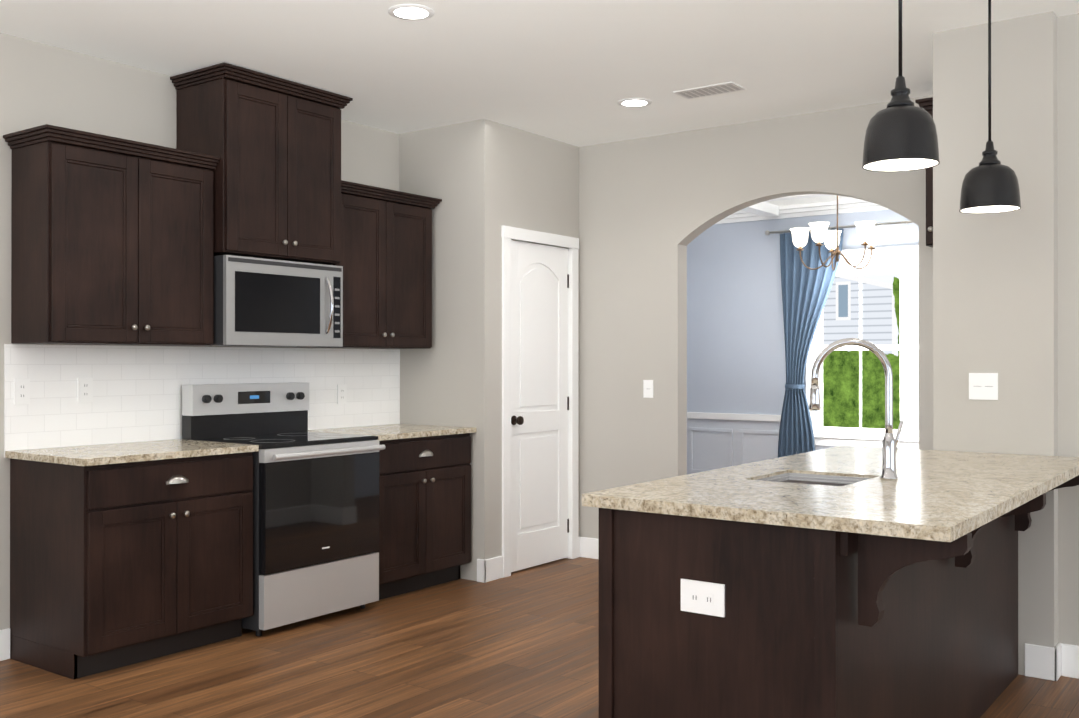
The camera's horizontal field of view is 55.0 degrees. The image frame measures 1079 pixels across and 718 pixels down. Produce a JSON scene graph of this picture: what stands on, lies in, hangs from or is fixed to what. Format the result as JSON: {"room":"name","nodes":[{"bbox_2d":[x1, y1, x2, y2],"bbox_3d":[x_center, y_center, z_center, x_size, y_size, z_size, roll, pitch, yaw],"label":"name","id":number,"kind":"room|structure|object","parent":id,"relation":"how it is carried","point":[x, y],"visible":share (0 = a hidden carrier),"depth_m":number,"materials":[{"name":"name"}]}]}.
{"room":"kitchen","nodes":[
{"label":"kitchen","id":0,"kind":"room"},
{"bbox_2d":[0,33,399,629],"bbox_3d":[-3.720,-0.059,2.765,0.128,2.747,9.455,0,0,36],"label":"wall","id":1,"kind":"structure","parent":0,"point":[137,393],"depth_m":4.99,"materials":[{"name":"paint"}]},
{"bbox_2d":[0,628,9,660],"bbox_3d":[-4.392,1.244,1.732,0.013,0.135,6.998,0,0,36],"label":"baseboard","id":2,"kind":"structure","parent":1,"relation":"attached to","point":[4,633],"depth_m":4.53,"materials":[{"name":"white wood"}]},
{"bbox_2d":[14,378,29,404],"bbox_3d":[-2.296,0.144,4.598,0.007,0.114,0.070,0,0,36],"label":"outlet","id":3,"kind":"object","parent":1,"relation":"attached to","point":[21,391],"visible":1,"depth_m":4.60,"materials":[{"name":"white plastic"}]},
{"bbox_2d":[78,378,92,401],"bbox_3d":[-2.121,0.144,4.839,0.007,0.114,0.070,0,0,36],"label":"outlet","id":4,"kind":"object","parent":1,"relation":"attached to","point":[85,389],"visible":1,"depth_m":4.84,"materials":[{"name":"white plastic"}]},
{"bbox_2d":[3,124,219,345],"bbox_3d":[-1.951,-0.524,4.784,0.361,0.913,0.868,0,0,36],"label":"upper cabinet","id":5,"kind":"object","parent":1,"relation":"attached to","point":[111,240],"visible":1,"depth_m":4.60,"materials":[{"name":"brown wood"}]},
{"bbox_2d":[170,62,352,264],"bbox_3d":[-1.438,-0.969,5.424,0.436,0.900,0.838,0,0,36],"label":"upper cabinet","id":6,"kind":"object","parent":1,"relation":"attached to","point":[273,143],"visible":0.98,"depth_m":5.22,"materials":[{"name":"brown wood"}]},
{"bbox_2d":[195,255,342,346],"bbox_3d":[-1.430,-0.285,5.419,0.450,0.436,0.758,0,0,36],"label":"microwave","id":7,"kind":"object","parent":6,"relation":"attached to","point":[260,302],"visible":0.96,"depth_m":5.25,"materials":[{"name":"grey metal"}]},
{"bbox_2d":[337,384,346,403],"bbox_3d":[-1.170,0.208,6.141,0.007,0.114,0.070,0,0,36],"label":"outlet","id":8,"kind":"object","parent":1,"relation":"attached to","point":[341,394],"visible":1,"depth_m":6.14,"materials":[{"name":"white plastic"}]},
{"bbox_2d":[296,180,441,348],"bbox_3d":[-0.991,-0.521,6.098,0.361,0.913,0.848,0,0,36],"label":"upper cabinet","id":9,"kind":"object","parent":1,"relation":"attached to","point":[386,250],"visible":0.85,"depth_m":6.00,"materials":[{"name":"brown wood"}]},
{"bbox_2d":[399,119,578,580],"bbox_3d":[-0.310,-0.050,6.751,0.695,2.747,1.005,0,0,36],"label":"wall","id":10,"kind":"structure","parent":0,"point":[484,180],"depth_m":6.28,"materials":[{"name":"paint"}]},
{"bbox_2d":[501,225,578,577],"bbox_3d":[0.005,0.258,6.598,0.114,2.129,0.814,0,0,36],"label":"pantry door","id":11,"kind":"structure","parent":10,"relation":"in","point":[539,404],"depth_m":6.60,"materials":[{"name":"white wood"}]},
{"bbox_2d":[0,557,1078,717],"bbox_3d":[1.169,1.364,2.749,10.200,0.100,15.200,0,0,36],"label":"floor","id":12,"kind":"structure","parent":0,"point":[523,643],"depth_m":4.37,"materials":[{"name":"brown wood"}]},
{"bbox_2d":[5,439,258,679],"bbox_3d":[-1.831,0.862,4.707,0.642,0.915,0.873,0,0,36],"label":"base cabinet","id":13,"kind":"object","parent":12,"relation":"on","point":[125,554],"visible":1,"depth_m":4.46,"materials":[{"name":"black wood"}]},
{"bbox_2d":[182,382,385,635],"bbox_3d":[-1.300,0.726,5.337,0.700,1.190,0.764,0,0,36],"label":"range","id":14,"kind":"object","parent":12,"relation":"on","point":[315,524],"visible":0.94,"depth_m":5.20,"materials":[{"name":"grey"}]},
{"bbox_2d":[308,424,475,599],"bbox_3d":[-0.873,0.865,6.019,0.642,0.915,0.836,0,0,36],"label":"base cabinet","id":15,"kind":"object","parent":12,"relation":"on","point":[424,506],"visible":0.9,"depth_m":5.85,"materials":[{"name":"black wood"}]},
{"bbox_2d":[599,506,1021,717],"bbox_3d":[1.087,0.875,3.680,0.710,0.884,2.128,0,0,36],"label":"base cabinet","id":16,"kind":"object","parent":12,"relation":"on","point":[841,582],"depth_m":2.88,"materials":[{"name":"black wood"}]},
{"bbox_2d":[582,446,1078,541],"bbox_3d":[1.178,0.414,3.597,1.036,0.035,2.156,0,0,36],"label":"countertop","id":17,"kind":"structure","parent":16,"relation":"on","point":[937,495],"depth_m":3.07,"materials":[{"name":"beige stone"}]},
{"bbox_2d":[766,470,865,485],"bbox_3d":[0.915,0.520,3.463,0.338,0.229,0.377,0,0,36],"label":"sink","id":18,"kind":"object","parent":17,"relation":"in","point":[791,475],"depth_m":3.62,"materials":[{"name":"silver metal"}]},
{"bbox_2d":[809,338,903,479],"bbox_3d":[1.057,0.163,3.460,0.265,0.466,0.189,0,0,36],"label":"faucet","id":19,"kind":"object","parent":17,"relation":"on","point":[889,446],"visible":1,"depth_m":3.41,"materials":[{"name":"silver metal"}]},
{"bbox_2d":[0,0,1078,205],"bbox_3d":[1.355,-1.480,3.858,9.200,0.100,13.200,0,0,36],"label":"ceiling","id":20,"kind":"structure","parent":0,"point":[572,72],"depth_m":4.79,"materials":[{"name":"paint"}]},
{"bbox_2d":[388,4,434,19],"bbox_3d":[-0.527,-1.425,4.263,0.190,0.006,0.190,0,0,36],"label":"recessed light","id":21,"kind":"object","parent":20,"relation":"in","point":[410,12],"visible":1,"depth_m":4.25,"materials":[{"name":"white plastic"}]},
{"bbox_2d":[617,98,651,106],"bbox_3d":[0.527,-1.422,5.750,0.190,0.006,0.190,0,0,36],"label":"recessed light","id":22,"kind":"object","parent":20,"relation":"in","point":[634,102],"visible":1,"depth_m":5.73,"materials":[{"name":"white plastic"}]},
{"bbox_2d":[673,81,745,98],"bbox_3d":[0.900,-1.422,5.490,0.340,0.008,0.170,0,0,36],"label":"ceiling vent","id":23,"kind":"object","parent":20,"relation":"in","point":[710,90],"visible":1,"depth_m":5.48,"materials":[{"name":"white metal"}]},
{"bbox_2d":[790,195,881,270],"bbox_3d":[2.178,-1.042,7.632,0.661,0.757,0.656,0,0,36],"label":"chandelier","id":24,"kind":"object","parent":20,"relation":"hanging from","point":[868,233],"visible":0.94,"depth_m":7.63,"materials":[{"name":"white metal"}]},
{"bbox_2d":[862,0,939,171],"bbox_3d":[1.050,-0.997,3.015,0.214,0.868,0.214,0,0,36],"label":"pendant light","id":25,"kind":"object","parent":20,"relation":"hanging from","point":[901,134],"visible":1,"depth_m":2.95,"materials":[{"name":"black metal"}]},
{"bbox_2d":[959,0,1020,213],"bbox_3d":[1.693,-0.995,3.895,0.214,0.868,0.214,0,0,36],"label":"pendant light","id":26,"kind":"object","parent":20,"relation":"hanging from","point":[990,183],"visible":1,"depth_m":3.84,"materials":[{"name":"black metal"}]},
{"bbox_2d":[579,95,932,538],"bbox_3d":[2.891,-0.053,5.111,10.200,2.747,0.120,0,0,36],"label":"wall","id":27,"kind":"structure","parent":0,"point":[651,208],"depth_m":6.58,"materials":[{"name":"paint"}]},
{"bbox_2d":[578,537,598,558],"bbox_3d":[0.568,1.256,6.717,0.758,0.135,0.019,0,0,36],"label":"baseboard","id":28,"kind":"structure","parent":27,"relation":"attached to","point":[587,547],"depth_m":6.89,"materials":[{"name":"white wood"}]},
{"bbox_2d":[643,380,652,397],"bbox_3d":[0.696,0.191,6.632,0.070,0.114,0.008,0,0,36],"label":"light switch","id":29,"kind":"object","parent":27,"relation":"attached to","point":[647,388],"visible":1,"depth_m":6.63,"materials":[{"name":"white plastic"}]},
{"bbox_2d":[915,97,932,247],"bbox_3d":[2.138,-0.952,5.353,0.280,0.745,0.377,0,0,36],"label":"upper cabinet","id":30,"kind":"object","parent":27,"relation":"attached to","point":[926,104],"visible":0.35,"depth_m":5.27,"materials":[{"name":"brown wood"}]},
{"bbox_2d":[687,209,918,436],"bbox_3d":[3.225,-0.044,9.002,4.350,2.747,0.120,0,0,36],"label":"wall","id":31,"kind":"structure","parent":0,"point":[736,362],"depth_m":9.87,"materials":[{"name":"paint"}]},
{"bbox_2d":[687,412,837,473],"bbox_3d":[3.180,0.924,8.939,4.350,0.810,0.030,0,0,36],"label":"wainscoting","id":32,"kind":"structure","parent":31,"relation":"attached to","point":[718,440],"depth_m":9.93,"materials":[{"name":"paint"}]},
{"bbox_2d":[765,221,912,235],"bbox_3d":[3.144,-1.171,8.909,2.538,0.048,0.128,0,0,36],"label":"curtain rod","id":33,"kind":"object","parent":31,"relation":"attached to","point":[767,232],"visible":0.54,"depth_m":9.16,"materials":[{"name":"grey metal"}]},
{"bbox_2d":[778,229,843,456],"bbox_3d":[2.446,0.088,9.366,0.620,2.485,0.180,0,0,36],"label":"curtain","id":34,"kind":"object","parent":33,"relation":"hanging from","point":[805,292],"visible":0.79,"depth_m":9.42,"materials":[{"name":"blue fabric"}]},
{"bbox_2d":[806,245,918,448],"bbox_3d":[3.192,-0.096,8.972,1.880,1.760,0.123,0,0,36],"label":"window","id":35,"kind":"structure","parent":31,"relation":"in","point":[898,258],"depth_m":9.03,"materials":[{"name":"white"}]},
{"bbox_2d":[933,11,1078,674],"bbox_3d":[4.350,-0.058,3.297,5.705,2.747,1.090,0,0,36],"label":"wall","id":36,"kind":"structure","parent":0,"point":[1006,296],"depth_m":4.33,"materials":[{"name":"paint"}]},
{"bbox_2d":[969,373,997,399],"bbox_3d":[1.890,0.116,4.412,0.116,0.114,0.008,0,0,36],"label":"light switch","id":37,"kind":"object","parent":36,"relation":"attached to","point":[983,386],"visible":1,"depth_m":4.41,"materials":[{"name":"white plastic"}]},
{"bbox_2d":[1053,643,1078,679],"bbox_3d":[4.264,1.247,2.769,5.224,0.135,0.040,0,0,36],"label":"baseboard","id":38,"kind":"structure","parent":36,"relation":"attached to","point":[1065,656],"depth_m":4.28,"materials":[{"name":"white wood"}]},
{"label":"outside","id":39,"kind":"structure","parent":0,"visible":0},
{"bbox_2d":[823,273,899,428],"bbox_3d":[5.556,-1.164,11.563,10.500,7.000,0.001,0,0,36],"label":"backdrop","id":40,"kind":"structure","parent":39,"point":[880,309],"depth_m":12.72,"materials":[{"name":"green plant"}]},
{"bbox_3d":[2.275,-0.047,7.702,4.590,2.747,3.340,0,0,36],"label":"wall","id":41,"kind":"structure","parent":0,"visible":0},
{"bbox_2d":[757,194,831,203],"bbox_3d":[2.611,-1.374,8.166,4.330,0.089,0.140,0,0,36],"label":"crown molding","id":42,"kind":"structure","parent":41,"relation":"attached to","point":[805,195],"depth_m":8.52,"materials":[{"name":"white wood"}]},
{"bbox_2d":[715,199,886,223],"bbox_3d":[3.164,-1.362,8.922,4.350,0.109,0.086,0,0,36],"label":"crown molding","id":43,"kind":"structure","parent":41,"relation":"attached to","point":[764,210],"depth_m":9.42,"materials":[{"name":"white wood"}]}
]}

